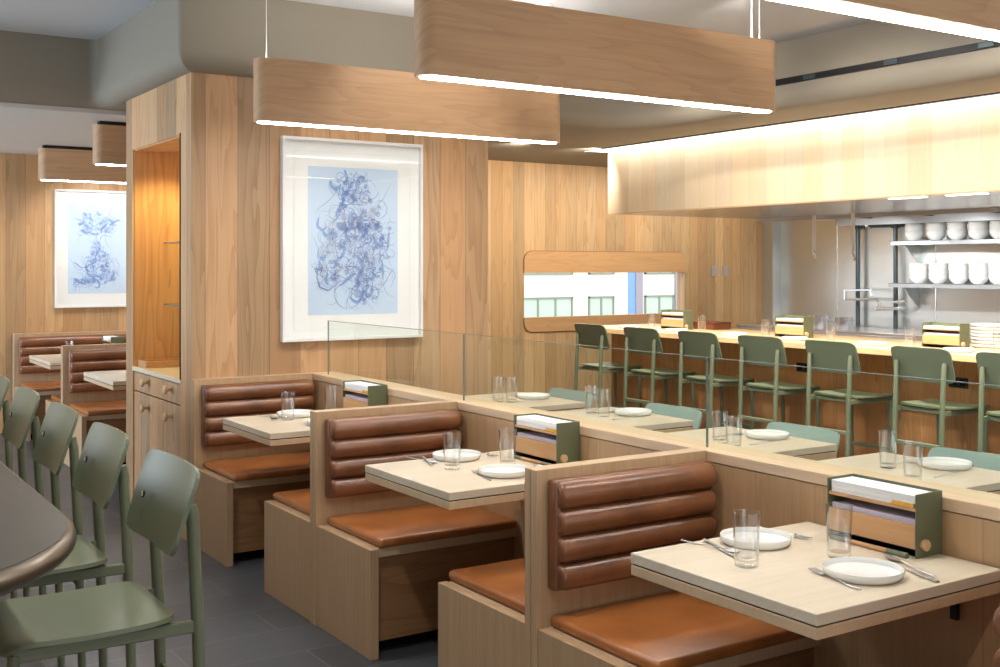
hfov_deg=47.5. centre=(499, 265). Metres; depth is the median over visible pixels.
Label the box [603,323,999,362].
countertop
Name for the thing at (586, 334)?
counter stool
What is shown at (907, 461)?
spoon
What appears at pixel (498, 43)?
pendant light
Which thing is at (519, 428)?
shelf
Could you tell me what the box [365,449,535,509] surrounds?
table
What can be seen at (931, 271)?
bowl
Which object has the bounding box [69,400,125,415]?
seat cushion
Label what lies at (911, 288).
wall shelf
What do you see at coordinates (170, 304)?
glass shelf
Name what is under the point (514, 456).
serving utensil
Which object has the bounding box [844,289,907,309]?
tap
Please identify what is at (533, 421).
stack
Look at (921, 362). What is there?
counter stool
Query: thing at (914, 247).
wall shelf
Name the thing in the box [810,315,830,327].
cooking pot
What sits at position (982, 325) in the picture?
plate
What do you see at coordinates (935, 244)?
trim
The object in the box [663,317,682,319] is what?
paper sheets
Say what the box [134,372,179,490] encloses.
base cabinet
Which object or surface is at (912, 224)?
bowl
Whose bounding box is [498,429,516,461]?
drinking glass
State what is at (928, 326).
stack
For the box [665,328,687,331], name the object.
plate
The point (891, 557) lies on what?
spoon
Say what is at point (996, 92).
trim
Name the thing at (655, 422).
dining table
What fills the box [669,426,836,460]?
dining table
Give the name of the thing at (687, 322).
caddy
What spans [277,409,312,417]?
plate
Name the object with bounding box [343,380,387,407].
caddy
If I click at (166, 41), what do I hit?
ceiling
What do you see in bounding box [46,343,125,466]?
bench
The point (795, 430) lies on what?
dining chair
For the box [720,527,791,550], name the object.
plate
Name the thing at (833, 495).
shelf
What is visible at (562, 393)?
dining chair
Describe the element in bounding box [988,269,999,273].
bowl
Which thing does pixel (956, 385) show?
outlet
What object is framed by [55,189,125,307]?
framed drawing
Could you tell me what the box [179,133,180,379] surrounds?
trim
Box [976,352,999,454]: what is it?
counter stool
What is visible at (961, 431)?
bar
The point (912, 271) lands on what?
bowl
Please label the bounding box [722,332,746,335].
plate
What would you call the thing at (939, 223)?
bowl
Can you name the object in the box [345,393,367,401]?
paper sheets
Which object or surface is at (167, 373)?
countertop
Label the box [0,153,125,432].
wall
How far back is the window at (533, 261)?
12.31 m
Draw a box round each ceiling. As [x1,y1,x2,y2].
[0,0,874,42]
[0,0,999,166]
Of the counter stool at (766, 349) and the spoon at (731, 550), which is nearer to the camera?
the spoon at (731, 550)
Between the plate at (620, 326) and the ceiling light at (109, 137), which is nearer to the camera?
the ceiling light at (109, 137)
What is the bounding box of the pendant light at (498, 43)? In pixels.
[414,0,774,112]
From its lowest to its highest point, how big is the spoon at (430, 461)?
0.009 m
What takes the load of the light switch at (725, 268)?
attached to the wall at (532, 206)
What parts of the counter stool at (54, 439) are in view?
backrest, leg, leg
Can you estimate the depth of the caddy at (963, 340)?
7.90 m
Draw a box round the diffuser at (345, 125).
[257,121,555,143]
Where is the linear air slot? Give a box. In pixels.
[666,41,999,104]
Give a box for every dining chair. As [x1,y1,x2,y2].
[548,388,592,408]
[645,403,701,429]
[766,422,839,460]
[928,447,999,470]
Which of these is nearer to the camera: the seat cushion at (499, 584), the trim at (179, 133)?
the seat cushion at (499, 584)
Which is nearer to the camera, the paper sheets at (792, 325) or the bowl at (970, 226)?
the paper sheets at (792, 325)
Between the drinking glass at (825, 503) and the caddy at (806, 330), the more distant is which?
the caddy at (806, 330)
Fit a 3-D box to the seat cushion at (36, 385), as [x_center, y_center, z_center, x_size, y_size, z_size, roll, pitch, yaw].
[-3.757,1.099,10.650,1.304,0.038,0.568,0,0,-33]
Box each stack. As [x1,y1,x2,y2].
[103,336,117,340]
[345,381,377,391]
[516,415,570,429]
[662,312,682,314]
[776,318,802,320]
[832,476,931,503]
[924,325,958,329]
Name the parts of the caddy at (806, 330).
panel, drawer, panel, panel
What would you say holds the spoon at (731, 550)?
on the table at (782, 592)
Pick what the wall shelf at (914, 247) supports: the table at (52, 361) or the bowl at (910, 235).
the bowl at (910, 235)
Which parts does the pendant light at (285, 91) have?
lamp shade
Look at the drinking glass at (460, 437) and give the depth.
4.38 m
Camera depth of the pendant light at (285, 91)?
6.05 m
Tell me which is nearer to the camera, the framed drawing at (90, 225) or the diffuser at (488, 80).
the diffuser at (488, 80)
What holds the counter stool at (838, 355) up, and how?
on the floor
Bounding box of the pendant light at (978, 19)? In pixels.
[763,0,999,42]
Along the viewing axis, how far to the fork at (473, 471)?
4.27 m
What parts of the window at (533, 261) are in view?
panel, panel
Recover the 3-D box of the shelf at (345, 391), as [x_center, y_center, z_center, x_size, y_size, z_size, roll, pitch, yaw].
[-0.710,0.656,5.958,0.105,0.009,0.296,0,0,-33]
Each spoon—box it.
[406,456,437,462]
[681,539,740,552]
[713,432,743,436]
[881,460,914,466]
[886,555,936,576]
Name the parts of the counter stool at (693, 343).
leg, backrest, rail, leg, seat, leg, rail, leg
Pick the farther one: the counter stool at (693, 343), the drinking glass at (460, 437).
the counter stool at (693, 343)
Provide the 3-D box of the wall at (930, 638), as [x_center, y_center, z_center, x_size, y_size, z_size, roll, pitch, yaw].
[0.635,1.110,4.136,0.155,0.880,6.250,0,0,-33]
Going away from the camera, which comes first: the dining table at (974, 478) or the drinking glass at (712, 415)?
the dining table at (974, 478)
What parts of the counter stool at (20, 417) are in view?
backrest, leg, leg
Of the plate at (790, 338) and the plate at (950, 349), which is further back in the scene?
the plate at (790, 338)
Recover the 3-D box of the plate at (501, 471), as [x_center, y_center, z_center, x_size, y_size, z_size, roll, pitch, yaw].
[0.017,0.773,4.276,0.200,0.024,0.200,0,0,-33]
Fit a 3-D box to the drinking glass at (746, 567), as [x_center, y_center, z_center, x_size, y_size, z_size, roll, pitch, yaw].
[0.645,0.714,2.973,0.072,0.142,0.072,0,0,-33]
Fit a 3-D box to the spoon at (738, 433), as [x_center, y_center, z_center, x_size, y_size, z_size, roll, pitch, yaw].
[1.054,0.779,5.242,0.200,0.009,0.038,0,0,-33]
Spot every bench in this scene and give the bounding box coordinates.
[13,330,125,440]
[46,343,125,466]
[190,373,314,566]
[264,400,516,660]
[438,448,820,666]
[993,607,999,666]
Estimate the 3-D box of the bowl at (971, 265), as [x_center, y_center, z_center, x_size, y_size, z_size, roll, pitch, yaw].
[4.724,0.025,11.205,0.200,0.101,0.199,0,0,-33]
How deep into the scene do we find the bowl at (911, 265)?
11.71 m
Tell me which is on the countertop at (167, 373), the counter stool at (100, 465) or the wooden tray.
the wooden tray
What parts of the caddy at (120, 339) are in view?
panel, panel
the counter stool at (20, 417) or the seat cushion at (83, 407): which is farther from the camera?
the seat cushion at (83, 407)
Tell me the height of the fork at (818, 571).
0.009 m
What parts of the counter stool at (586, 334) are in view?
leg, rail, backrest, leg, seat, leg, rail, leg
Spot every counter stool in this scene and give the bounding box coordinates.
[0,375,16,598]
[0,449,204,666]
[2,386,46,596]
[20,422,135,666]
[32,402,85,666]
[574,323,641,407]
[623,327,695,407]
[678,331,754,429]
[738,335,820,427]
[805,340,892,456]
[891,346,988,453]
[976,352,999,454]
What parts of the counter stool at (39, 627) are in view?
leg, seat, rail, rail, leg, backrest, leg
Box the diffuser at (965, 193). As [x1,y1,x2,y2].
[946,193,988,195]
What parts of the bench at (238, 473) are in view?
panel, divider panel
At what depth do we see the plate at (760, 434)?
5.21 m
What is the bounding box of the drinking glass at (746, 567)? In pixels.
[732,511,759,568]
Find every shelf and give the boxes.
[164,241,178,243]
[164,303,178,305]
[343,388,367,394]
[515,424,555,434]
[775,320,802,322]
[829,490,914,511]
[888,279,999,307]
[890,235,999,262]
[923,328,958,330]
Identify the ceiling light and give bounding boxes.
[38,145,125,183]
[93,121,125,165]
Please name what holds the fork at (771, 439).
on the dining table at (791, 446)
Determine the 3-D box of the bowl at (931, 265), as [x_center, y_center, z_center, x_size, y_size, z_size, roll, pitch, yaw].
[4.474,0.025,11.591,0.200,0.101,0.199,0,0,-33]
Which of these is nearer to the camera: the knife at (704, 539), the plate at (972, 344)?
the knife at (704, 539)
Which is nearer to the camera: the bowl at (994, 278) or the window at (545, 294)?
the bowl at (994, 278)
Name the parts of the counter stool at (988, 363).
leg, backrest, rail, seat, rail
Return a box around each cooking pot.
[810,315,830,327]
[832,317,854,329]
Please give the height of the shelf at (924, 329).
0.009 m
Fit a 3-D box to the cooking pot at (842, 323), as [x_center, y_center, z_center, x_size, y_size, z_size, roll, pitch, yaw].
[3.594,0.602,11.898,0.234,0.125,0.208,0,0,17]
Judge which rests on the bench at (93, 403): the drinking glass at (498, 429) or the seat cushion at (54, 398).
the seat cushion at (54, 398)
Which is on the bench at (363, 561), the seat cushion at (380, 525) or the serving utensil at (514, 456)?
the seat cushion at (380, 525)
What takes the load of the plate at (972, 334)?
on the plate at (972, 338)
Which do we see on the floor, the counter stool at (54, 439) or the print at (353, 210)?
the counter stool at (54, 439)
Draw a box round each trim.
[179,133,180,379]
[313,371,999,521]
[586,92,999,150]
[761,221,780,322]
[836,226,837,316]
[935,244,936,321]
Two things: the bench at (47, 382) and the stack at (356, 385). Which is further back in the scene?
the bench at (47, 382)
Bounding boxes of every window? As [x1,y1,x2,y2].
[523,251,685,332]
[524,272,676,316]
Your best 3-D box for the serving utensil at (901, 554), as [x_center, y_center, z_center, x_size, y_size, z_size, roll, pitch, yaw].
[1.022,0.779,3.157,0.018,0.017,0.260,0,0,-33]
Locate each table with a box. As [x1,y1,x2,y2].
[0,461,76,596]
[29,354,60,369]
[84,370,125,389]
[223,414,309,445]
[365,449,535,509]
[469,392,585,411]
[556,407,693,432]
[631,522,999,639]
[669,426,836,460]
[820,452,999,494]
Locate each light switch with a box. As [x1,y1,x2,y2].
[712,266,716,275]
[723,266,727,275]
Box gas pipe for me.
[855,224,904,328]
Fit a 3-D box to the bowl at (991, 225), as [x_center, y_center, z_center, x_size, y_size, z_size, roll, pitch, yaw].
[4.848,-0.363,11.014,0.200,0.101,0.199,0,0,-33]
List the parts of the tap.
arm, arm, handle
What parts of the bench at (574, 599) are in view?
panel, panel, divider panel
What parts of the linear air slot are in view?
blade, blade, blade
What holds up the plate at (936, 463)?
on the dining table at (974, 478)
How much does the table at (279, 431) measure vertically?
0.165 m
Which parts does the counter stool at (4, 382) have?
backrest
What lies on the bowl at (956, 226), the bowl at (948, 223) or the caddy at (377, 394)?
the bowl at (948, 223)
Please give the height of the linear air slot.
0.040 m
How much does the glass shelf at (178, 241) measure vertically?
0.010 m
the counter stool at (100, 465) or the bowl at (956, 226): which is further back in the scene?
the bowl at (956, 226)
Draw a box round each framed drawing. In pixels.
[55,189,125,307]
[280,135,422,341]
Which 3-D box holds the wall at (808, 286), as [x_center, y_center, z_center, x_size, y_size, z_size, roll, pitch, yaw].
[6.564,0.200,8.809,0.120,2.700,11.640,0,0,-33]
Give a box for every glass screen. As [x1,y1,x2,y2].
[328,321,462,373]
[463,334,706,400]
[706,357,999,446]
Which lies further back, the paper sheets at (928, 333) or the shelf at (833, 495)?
the paper sheets at (928, 333)
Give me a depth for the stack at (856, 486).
3.19 m
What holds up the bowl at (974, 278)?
on the wall shelf at (911, 288)
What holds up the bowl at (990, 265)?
on the bowl at (990, 271)
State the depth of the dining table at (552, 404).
6.53 m
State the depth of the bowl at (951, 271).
11.31 m
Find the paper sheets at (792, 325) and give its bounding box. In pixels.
[777,324,802,326]
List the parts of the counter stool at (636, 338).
leg, backrest, rail, leg, seat, leg, rail, leg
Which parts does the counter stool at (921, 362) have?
leg, rail, rail, backrest, leg, leg, seat, rail, leg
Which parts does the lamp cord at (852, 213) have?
rod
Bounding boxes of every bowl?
[904,226,924,230]
[904,231,924,240]
[905,223,923,225]
[909,263,928,268]
[909,268,928,273]
[909,273,928,282]
[926,222,945,224]
[926,225,945,230]
[926,230,945,239]
[928,263,948,268]
[929,269,947,273]
[929,274,947,283]
[946,230,966,239]
[947,221,966,224]
[947,224,966,229]
[949,263,968,268]
[949,269,968,273]
[949,274,968,283]
[968,221,988,223]
[968,224,988,228]
[968,229,988,238]
[968,263,988,268]
[968,274,988,283]
[969,269,988,273]
[988,263,999,268]
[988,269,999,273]
[988,274,999,284]
[989,223,999,228]
[989,228,999,238]
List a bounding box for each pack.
[546,428,555,432]
[892,500,914,507]
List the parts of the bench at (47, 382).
panel, divider panel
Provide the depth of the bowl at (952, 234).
11.34 m
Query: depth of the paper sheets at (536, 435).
4.58 m
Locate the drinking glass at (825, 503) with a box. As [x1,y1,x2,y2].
[825,503,852,557]
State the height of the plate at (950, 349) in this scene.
0.024 m
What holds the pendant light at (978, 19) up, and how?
hanging from the ceiling at (81, 19)
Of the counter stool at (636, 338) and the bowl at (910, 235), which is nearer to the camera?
the counter stool at (636, 338)
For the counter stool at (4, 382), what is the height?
1.027 m
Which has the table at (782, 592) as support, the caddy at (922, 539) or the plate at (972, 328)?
the caddy at (922, 539)
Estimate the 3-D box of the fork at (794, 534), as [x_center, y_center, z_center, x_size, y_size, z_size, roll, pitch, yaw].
[0.828,0.778,3.326,0.024,0.009,0.198,0,0,-36]
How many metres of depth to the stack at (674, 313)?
10.28 m
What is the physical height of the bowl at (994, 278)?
0.101 m
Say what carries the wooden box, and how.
on the bar
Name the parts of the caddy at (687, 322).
panel, drawer, panel, panel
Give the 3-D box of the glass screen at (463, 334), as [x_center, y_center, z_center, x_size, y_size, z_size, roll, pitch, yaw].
[0.276,0.476,4.644,0.008,0.318,1.637,0,0,-33]
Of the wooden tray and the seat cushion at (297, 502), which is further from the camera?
the wooden tray
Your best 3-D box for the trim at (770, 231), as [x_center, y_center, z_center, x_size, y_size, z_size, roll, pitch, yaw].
[3.261,0.200,13.663,0.140,2.700,0.180,0,0,-33]
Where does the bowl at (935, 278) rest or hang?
on the wall shelf at (911, 288)
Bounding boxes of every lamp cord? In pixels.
[812,215,816,260]
[851,212,855,260]
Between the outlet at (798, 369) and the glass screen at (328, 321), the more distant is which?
the outlet at (798, 369)
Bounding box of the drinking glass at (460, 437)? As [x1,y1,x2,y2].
[443,437,460,469]
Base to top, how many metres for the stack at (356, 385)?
0.033 m
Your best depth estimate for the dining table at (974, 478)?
4.34 m
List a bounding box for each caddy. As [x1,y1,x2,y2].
[102,335,123,343]
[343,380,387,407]
[514,413,579,463]
[661,309,692,329]
[775,315,812,337]
[827,473,941,558]
[922,322,969,347]
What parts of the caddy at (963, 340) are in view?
panel, drawer, panel, panel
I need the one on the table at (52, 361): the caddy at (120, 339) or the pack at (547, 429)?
the caddy at (120, 339)
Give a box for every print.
[68,203,125,293]
[308,166,397,314]
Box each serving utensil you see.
[513,455,550,464]
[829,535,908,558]
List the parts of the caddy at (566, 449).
panel, drawer, drawer, plate, panel, knob, panel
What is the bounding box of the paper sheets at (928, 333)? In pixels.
[924,332,958,335]
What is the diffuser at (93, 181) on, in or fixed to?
attached to the ceiling light at (55, 163)
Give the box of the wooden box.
[693,321,731,329]
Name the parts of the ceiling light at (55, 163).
mounting rail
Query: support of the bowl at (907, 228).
on the bowl at (910, 235)
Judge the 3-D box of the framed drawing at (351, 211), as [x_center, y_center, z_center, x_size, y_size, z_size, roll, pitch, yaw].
[-0.880,-0.157,6.854,0.929,1.200,0.040,0,0,-33]
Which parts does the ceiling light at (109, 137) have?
mounting rail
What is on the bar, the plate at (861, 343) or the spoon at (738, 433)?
the plate at (861, 343)
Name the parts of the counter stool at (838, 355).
leg, rail, backrest, rail, leg, leg, seat, rail, leg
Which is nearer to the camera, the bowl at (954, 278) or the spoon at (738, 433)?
the spoon at (738, 433)
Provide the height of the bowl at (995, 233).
0.101 m
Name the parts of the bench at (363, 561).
panel, panel, divider panel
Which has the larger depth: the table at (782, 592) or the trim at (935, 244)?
the trim at (935, 244)
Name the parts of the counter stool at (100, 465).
rail, seat, leg, backrest, leg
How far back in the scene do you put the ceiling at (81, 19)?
6.91 m
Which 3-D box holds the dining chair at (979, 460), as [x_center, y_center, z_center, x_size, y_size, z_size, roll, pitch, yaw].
[1.772,1.157,4.534,0.520,0.787,0.451,0,0,-33]
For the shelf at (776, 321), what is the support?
attached to the caddy at (806, 330)
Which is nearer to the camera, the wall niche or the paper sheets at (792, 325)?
the wall niche
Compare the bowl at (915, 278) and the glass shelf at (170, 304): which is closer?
the glass shelf at (170, 304)
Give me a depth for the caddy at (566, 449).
4.47 m
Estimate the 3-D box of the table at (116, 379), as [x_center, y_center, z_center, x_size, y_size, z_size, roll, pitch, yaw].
[-2.328,1.167,8.406,1.260,0.765,0.840,0,0,-33]
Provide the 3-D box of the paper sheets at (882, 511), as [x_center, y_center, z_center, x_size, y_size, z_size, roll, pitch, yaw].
[1.079,0.720,3.200,0.088,0.073,0.287,0,0,-33]
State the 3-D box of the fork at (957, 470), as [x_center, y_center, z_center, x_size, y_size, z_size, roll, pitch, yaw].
[1.680,0.778,4.269,0.198,0.009,0.024,0,0,-44]
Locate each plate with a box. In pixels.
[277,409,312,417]
[432,449,480,461]
[478,464,528,478]
[516,392,549,399]
[614,408,651,415]
[619,325,639,327]
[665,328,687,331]
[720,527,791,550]
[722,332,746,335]
[745,429,788,439]
[782,336,807,340]
[822,557,904,584]
[857,341,885,345]
[918,457,972,470]
[943,347,974,352]
[971,323,999,327]
[971,327,999,330]
[971,330,999,334]
[971,333,999,337]
[971,337,999,340]
[971,340,999,344]
[971,343,999,347]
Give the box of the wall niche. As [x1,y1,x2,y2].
[134,136,178,365]
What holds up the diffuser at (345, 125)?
attached to the pendant light at (285, 91)
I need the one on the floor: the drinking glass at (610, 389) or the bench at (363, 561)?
the bench at (363, 561)
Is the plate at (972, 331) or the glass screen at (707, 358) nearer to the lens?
the glass screen at (707, 358)
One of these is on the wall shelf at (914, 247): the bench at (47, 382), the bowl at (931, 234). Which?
the bowl at (931, 234)
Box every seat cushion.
[20,380,60,391]
[51,394,60,402]
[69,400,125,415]
[203,451,309,481]
[273,488,309,515]
[327,503,516,547]
[449,558,524,613]
[551,591,805,666]
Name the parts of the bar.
access panel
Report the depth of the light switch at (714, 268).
13.27 m
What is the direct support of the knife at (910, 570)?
on the table at (782, 592)
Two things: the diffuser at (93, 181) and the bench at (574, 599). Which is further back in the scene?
the diffuser at (93, 181)
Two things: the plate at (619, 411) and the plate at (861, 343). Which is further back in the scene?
the plate at (861, 343)
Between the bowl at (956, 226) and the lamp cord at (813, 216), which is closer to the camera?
the lamp cord at (813, 216)
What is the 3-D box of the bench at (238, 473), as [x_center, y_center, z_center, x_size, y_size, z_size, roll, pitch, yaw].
[-1.270,1.090,6.275,0.709,0.921,0.580,0,0,-33]
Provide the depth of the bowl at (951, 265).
11.31 m
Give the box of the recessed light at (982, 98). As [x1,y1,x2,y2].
[585,93,999,152]
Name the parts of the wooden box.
lid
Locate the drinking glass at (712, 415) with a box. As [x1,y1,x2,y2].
[712,415,727,443]
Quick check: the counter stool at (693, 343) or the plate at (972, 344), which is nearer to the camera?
the plate at (972, 344)
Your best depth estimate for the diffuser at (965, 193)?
7.59 m
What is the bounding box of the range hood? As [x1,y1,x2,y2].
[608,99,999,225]
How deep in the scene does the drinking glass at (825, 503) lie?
3.06 m
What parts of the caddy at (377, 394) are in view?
panel, drawer, panel, panel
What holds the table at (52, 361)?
on the floor
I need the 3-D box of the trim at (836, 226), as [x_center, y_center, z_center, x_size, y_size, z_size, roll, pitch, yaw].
[3.829,0.000,12.911,0.010,1.500,0.012,0,0,-33]
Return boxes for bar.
[603,323,999,457]
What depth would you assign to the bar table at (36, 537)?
2.42 m
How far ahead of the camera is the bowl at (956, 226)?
11.33 m
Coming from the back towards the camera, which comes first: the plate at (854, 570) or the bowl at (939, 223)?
the bowl at (939, 223)
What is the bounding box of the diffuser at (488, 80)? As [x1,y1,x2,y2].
[419,75,770,112]
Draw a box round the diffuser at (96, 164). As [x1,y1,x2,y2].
[96,164,125,165]
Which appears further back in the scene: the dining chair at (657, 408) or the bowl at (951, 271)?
the bowl at (951, 271)
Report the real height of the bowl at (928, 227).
0.101 m
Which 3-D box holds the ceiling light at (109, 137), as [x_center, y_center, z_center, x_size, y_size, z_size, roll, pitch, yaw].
[-2.317,-0.892,8.628,1.500,0.315,0.118,0,0,-33]
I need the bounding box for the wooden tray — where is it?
[138,358,178,367]
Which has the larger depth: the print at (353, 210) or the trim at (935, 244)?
the trim at (935, 244)
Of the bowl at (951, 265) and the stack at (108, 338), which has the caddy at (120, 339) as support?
the stack at (108, 338)
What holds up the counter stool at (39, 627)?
on the floor
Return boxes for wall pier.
[126,72,487,540]
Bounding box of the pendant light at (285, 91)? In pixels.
[253,0,559,143]
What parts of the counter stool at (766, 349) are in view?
leg, rail, backrest, rail, leg, leg, seat, rail, leg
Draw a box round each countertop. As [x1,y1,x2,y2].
[132,366,179,383]
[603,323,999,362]
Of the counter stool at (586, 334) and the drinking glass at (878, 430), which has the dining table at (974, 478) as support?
the drinking glass at (878, 430)
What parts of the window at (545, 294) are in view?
pane, pane, pane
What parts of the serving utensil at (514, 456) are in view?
handle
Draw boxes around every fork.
[471,470,491,480]
[749,439,776,444]
[756,526,811,538]
[808,567,861,589]
[935,469,960,477]
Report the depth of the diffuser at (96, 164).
8.27 m
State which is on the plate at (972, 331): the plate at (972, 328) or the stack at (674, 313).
the plate at (972, 328)
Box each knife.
[703,538,739,558]
[902,566,939,582]
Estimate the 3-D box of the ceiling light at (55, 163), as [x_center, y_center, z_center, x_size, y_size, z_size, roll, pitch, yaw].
[-3.378,-0.897,10.264,1.500,0.305,0.118,0,0,-33]
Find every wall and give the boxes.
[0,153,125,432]
[313,380,999,666]
[488,160,760,407]
[781,220,999,332]
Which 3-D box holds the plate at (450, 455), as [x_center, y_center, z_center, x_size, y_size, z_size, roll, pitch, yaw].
[-0.176,0.773,4.627,0.200,0.024,0.200,0,0,-33]
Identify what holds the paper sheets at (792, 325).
in the caddy at (806, 330)
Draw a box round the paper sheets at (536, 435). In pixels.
[517,431,555,443]
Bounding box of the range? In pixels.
[736,323,971,343]
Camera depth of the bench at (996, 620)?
2.24 m
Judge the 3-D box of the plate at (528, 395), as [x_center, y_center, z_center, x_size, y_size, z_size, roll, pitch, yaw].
[0.198,0.773,6.746,0.200,0.024,0.200,0,0,-33]
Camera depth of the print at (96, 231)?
10.98 m
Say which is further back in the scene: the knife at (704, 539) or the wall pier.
the wall pier
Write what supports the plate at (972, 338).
on the plate at (972, 341)
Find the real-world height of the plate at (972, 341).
0.024 m
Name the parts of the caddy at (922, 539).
panel, drawer, drawer, plate, panel, knob, panel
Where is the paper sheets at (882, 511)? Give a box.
[833,499,914,524]
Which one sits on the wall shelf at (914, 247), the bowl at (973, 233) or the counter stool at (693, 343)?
the bowl at (973, 233)
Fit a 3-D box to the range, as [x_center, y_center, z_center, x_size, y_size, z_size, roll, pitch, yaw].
[5.024,1.107,10.051,0.834,0.885,7.400,0,0,-33]
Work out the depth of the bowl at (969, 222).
11.13 m
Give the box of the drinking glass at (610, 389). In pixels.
[597,389,610,416]
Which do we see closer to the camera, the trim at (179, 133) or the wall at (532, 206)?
the trim at (179, 133)
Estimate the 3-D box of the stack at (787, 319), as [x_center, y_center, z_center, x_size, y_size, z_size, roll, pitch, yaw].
[2.350,0.429,9.093,0.094,0.015,0.287,0,0,-33]
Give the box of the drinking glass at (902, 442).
[902,442,922,476]
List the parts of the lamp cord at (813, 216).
rod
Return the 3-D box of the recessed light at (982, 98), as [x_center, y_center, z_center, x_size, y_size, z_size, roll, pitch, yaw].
[3.604,-1.085,6.520,0.193,0.029,10.020,0,0,-33]
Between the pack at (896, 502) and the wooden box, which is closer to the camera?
the pack at (896, 502)
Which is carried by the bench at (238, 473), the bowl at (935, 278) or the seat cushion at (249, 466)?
the seat cushion at (249, 466)
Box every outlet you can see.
[796,362,806,371]
[948,377,967,388]
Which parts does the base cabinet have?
knob, knob, door, drawer, knob, knob, drawer, door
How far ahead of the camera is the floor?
5.02 m
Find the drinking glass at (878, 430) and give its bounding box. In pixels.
[878,430,897,468]
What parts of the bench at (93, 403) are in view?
panel, panel, divider panel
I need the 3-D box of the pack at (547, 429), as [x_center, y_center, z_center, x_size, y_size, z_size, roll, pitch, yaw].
[0.217,0.646,4.473,0.040,0.010,0.070,0,0,-33]
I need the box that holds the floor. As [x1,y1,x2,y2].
[0,433,437,666]
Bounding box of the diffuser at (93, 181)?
[42,180,125,183]

